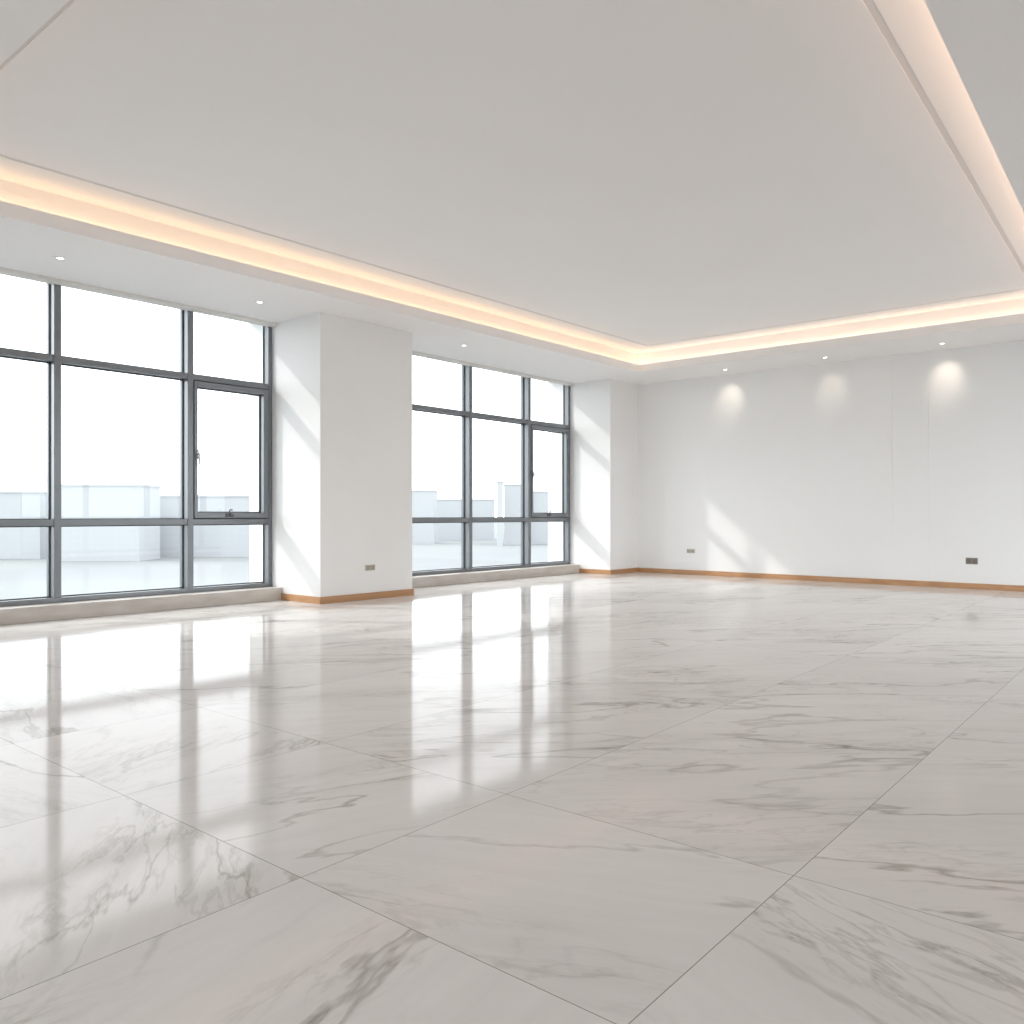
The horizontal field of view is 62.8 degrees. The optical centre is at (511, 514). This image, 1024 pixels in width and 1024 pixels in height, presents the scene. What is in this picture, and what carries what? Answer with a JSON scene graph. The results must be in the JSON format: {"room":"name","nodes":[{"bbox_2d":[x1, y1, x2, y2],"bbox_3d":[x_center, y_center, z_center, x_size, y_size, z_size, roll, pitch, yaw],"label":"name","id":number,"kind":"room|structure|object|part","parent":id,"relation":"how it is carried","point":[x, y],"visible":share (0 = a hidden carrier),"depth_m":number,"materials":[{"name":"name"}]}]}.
{"room":"empty room","nodes":[
{"label":"empty room","id":0,"kind":"room"},
{"bbox_2d":[0,267,573,385],"bbox_3d":[-2.290,-0.350,10.953,0.650,5.100,9.840,0,0,40],"label":"wall","id":1,"kind":"structure","parent":0,"point":[4,271],"depth_m":9.11,"materials":[{"name":"white paint"}]},
{"bbox_2d":[0,283,271,606],"bbox_3d":[-4.157,-0.752,8.603,0.246,3.215,3.841,0,0,41],"label":"window","id":2,"kind":"structure","parent":1,"relation":"in","point":[190,383],"depth_m":9.22,"materials":[{"name":"grey metal"}]},
{"bbox_3d":[-3.456,-0.637,9.255,0.053,0.166,0.028,0,0,40],"label":"handle","id":3,"kind":"part","parent":2,"relation":"part of","materials":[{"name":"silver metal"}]},
{"bbox_3d":[-3.233,-0.724,9.637,0.101,1.518,0.938,0,0,40],"label":"sash frame","id":4,"kind":"part","parent":2,"relation":"part of","materials":[{"name":"grey metal"}]},
{"bbox_2d":[0,587,281,624],"bbox_3d":[-4.108,0.927,8.562,0.425,0.145,3.840,0,0,40],"label":"window sill","id":5,"kind":"structure","parent":1,"relation":"attached to","point":[116,606],"depth_m":8.53,"materials":[{"name":"beige stone"}]},
{"bbox_2d":[412,365,569,575],"bbox_3d":[-0.521,-0.752,12.888,0.240,3.215,4.601,0,0,41],"label":"window","id":6,"kind":"structure","parent":1,"relation":"in","point":[466,414],"depth_m":13.72,"materials":[{"name":"grey metal"}]},
{"bbox_3d":[0.618,-0.724,14.186,0.101,1.518,1.018,0,0,40],"label":"sash frame","id":7,"kind":"part","parent":6,"relation":"part of","materials":[{"name":"grey metal"}]},
{"bbox_2d":[412,564,579,587],"bbox_3d":[-0.477,0.927,12.851,0.425,0.145,4.600,0,0,40],"label":"trim","id":8,"kind":"structure","parent":1,"relation":"attached to","point":[514,573],"depth_m":12.72,"materials":[{"name":"beige stone"}]},
{"bbox_2d":[249,312,411,596],"bbox_3d":[-2.242,-0.800,10.414,1.420,4.200,1.400,0,0,40],"label":"column","id":9,"kind":"structure","parent":0,"point":[342,386],"depth_m":9.85,"materials":[{"name":"paint"}]},
{"bbox_2d":[281,589,413,603],"bbox_3d":[-1.970,0.961,10.185,0.741,0.078,1.432,0,0,40],"label":"baseboard","id":10,"kind":"structure","parent":9,"relation":"attached to","point":[395,593],"depth_m":9.77,"materials":[{"name":"brown wood"}]},
{"bbox_2d":[365,565,374,570],"bbox_3d":[-1.683,0.625,9.967,0.012,0.067,0.146,0,0,40],"label":"wall socket","id":11,"kind":"object","parent":9,"relation":"attached to","point":[367,567],"visible":1,"depth_m":9.95,"materials":[{"name":"beige plastic"}]},
{"bbox_2d":[0,572,1023,1023],"bbox_3d":[0.127,1.150,5.179,10.500,0.300,17.670,0,0,40],"label":"floor","id":12,"kind":"structure","parent":0,"point":[635,797],"depth_m":2.80,"materials":[{"name":"stone"}]},
{"bbox_2d":[0,0,1023,384],"bbox_3d":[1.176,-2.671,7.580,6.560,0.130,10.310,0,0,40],"label":"ceiling","id":13,"kind":"structure","parent":0,"point":[647,172],"depth_m":5.90,"materials":[{"name":"paint"}]},
{"bbox_2d":[53,256,66,259],"bbox_3d":[-4.010,-2.277,7.443,0.108,0.008,0.108,0,0,40],"label":"recessed light","id":14,"kind":"object","parent":13,"relation":"in","point":[54,257],"visible":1,"depth_m":7.44,"materials":[{"name":"white plastic"}]},
{"bbox_2d":[0,0,1023,345],"bbox_3d":[1.138,-2.619,7.547,5.535,0.014,9.450,0,0,40],"label":"trim","id":15,"kind":"structure","parent":13,"relation":"attached to","point":[871,6],"depth_m":5.96,"materials":[{"name":"white paint"}]},
{"bbox_2d":[548,379,637,569],"bbox_3d":[1.425,-0.800,14.824,1.320,4.200,0.870,0,0,40],"label":"column","id":16,"kind":"structure","parent":0,"point":[603,413],"depth_m":14.40,"materials":[{"name":"paint"}]},
{"bbox_2d":[579,568,637,574],"bbox_3d":[1.687,0.961,14.582,0.641,0.078,0.870,0,0,40],"label":"baseboard","id":17,"kind":"structure","parent":16,"relation":"attached to","point":[628,570],"depth_m":14.28,"materials":[{"name":"brown wood"}]},
{"bbox_2d":[638,340,1023,585],"bbox_3d":[5.539,-0.800,12.075,11.150,4.200,0.250,0,0,40],"label":"wall","id":18,"kind":"structure","parent":0,"point":[910,466],"depth_m":12.44,"materials":[{"name":"paint"}]},
{"bbox_2d":[687,549,694,552],"bbox_3d":[2.993,0.604,14.059,0.146,0.067,0.012,0,0,40],"label":"wall socket","id":19,"kind":"object","parent":18,"relation":"attached to","point":[688,550],"visible":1,"depth_m":14.05,"materials":[{"name":"beige plastic"}]},
{"bbox_2d":[638,568,1023,591],"bbox_3d":[5.880,0.961,11.612,9.630,0.078,0.016,0,0,40],"label":"baseboard","id":20,"kind":"structure","parent":18,"relation":"attached to","point":[1019,588],"depth_m":12.40,"materials":[{"name":"brown wood"}]},
{"bbox_2d":[966,558,977,563],"bbox_3d":[6.210,0.622,11.335,0.146,0.086,0.012,0,0,40],"label":"wall socket","id":21,"kind":"object","parent":18,"relation":"attached to","point":[968,560],"visible":1,"depth_m":11.33,"materials":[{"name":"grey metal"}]},
{"label":"outside","id":22,"kind":"structure","parent":0,"visible":0},
{"bbox_2d":[0,522,547,599],"bbox_3d":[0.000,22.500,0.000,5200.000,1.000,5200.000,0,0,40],"label":"ground","id":23,"kind":"structure","parent":22,"point":[19,578],"depth_m":344.97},
{"bbox_2d":[0,491,46,558],"bbox_3d":[-263.814,4.993,431.000,55.866,34.014,22.800,0,0,0],"label":"apartment building","id":24,"kind":"structure","parent":23,"relation":"on","point":[15,542],"depth_m":420.00,"materials":[{"name":"grey concrete"}]},
{"bbox_2d":[61,484,160,560],"bbox_3d":[-197.139,3.610,412.000,39.417,36.780,24.800,0,0,0],"label":"apartment building","id":25,"kind":"structure","parent":23,"relation":"on","point":[98,543],"depth_m":399.98,"materials":[{"name":"grey concrete"}]},
{"bbox_2d":[160,495,248,556],"bbox_3d":[-152.872,5.756,451.000,84.185,32.489,22.800,0,0,0],"label":"apartment building","id":26,"kind":"structure","parent":23,"relation":"on","point":[208,540],"depth_m":440.04,"materials":[{"name":"grey concrete"}]},
{"bbox_2d":[412,490,437,543],"bbox_3d":[-70.560,1.465,655.000,22.922,41.070,30.800,0,0,0],"label":"apartment building","id":27,"kind":"structure","parent":23,"relation":"on","point":[424,502],"depth_m":639.95,"materials":[{"name":"grey concrete"}]},
{"bbox_2d":[437,499,494,539],"bbox_3d":[-40.894,4.039,742.500,51.265,35.921,25.800,0,0,0],"label":"apartment building","id":28,"kind":"structure","parent":23,"relation":"on","point":[445,507],"depth_m":729.95,"materials":[{"name":"grey concrete"}]},
{"bbox_2d":[496,481,503,545],"bbox_3d":[-8.581,-1.157,605.000,5.091,46.315,10.800,0,0,0],"label":"apartment building","id":29,"kind":"structure","parent":23,"relation":"on","point":[499,483],"depth_m":600.00,"materials":[{"name":"grey concrete"}]},
{"bbox_2d":[503,484,520,544],"bbox_3d":[0.739,-0.454,632.500,14.102,44.908,25.800,0,0,0],"label":"apartment building","id":30,"kind":"structure","parent":23,"relation":"on","point":[512,492],"depth_m":619.96,"materials":[{"name":"grey concrete"}]},
{"bbox_2d":[531,491,547,543],"bbox_3d":[28.606,1.846,652.500,39.703,40.308,25.800,0,0,0],"label":"apartment building","id":31,"kind":"structure","parent":23,"relation":"on","point":[539,530],"depth_m":639.95,"materials":[{"name":"grey concrete"}]}
]}

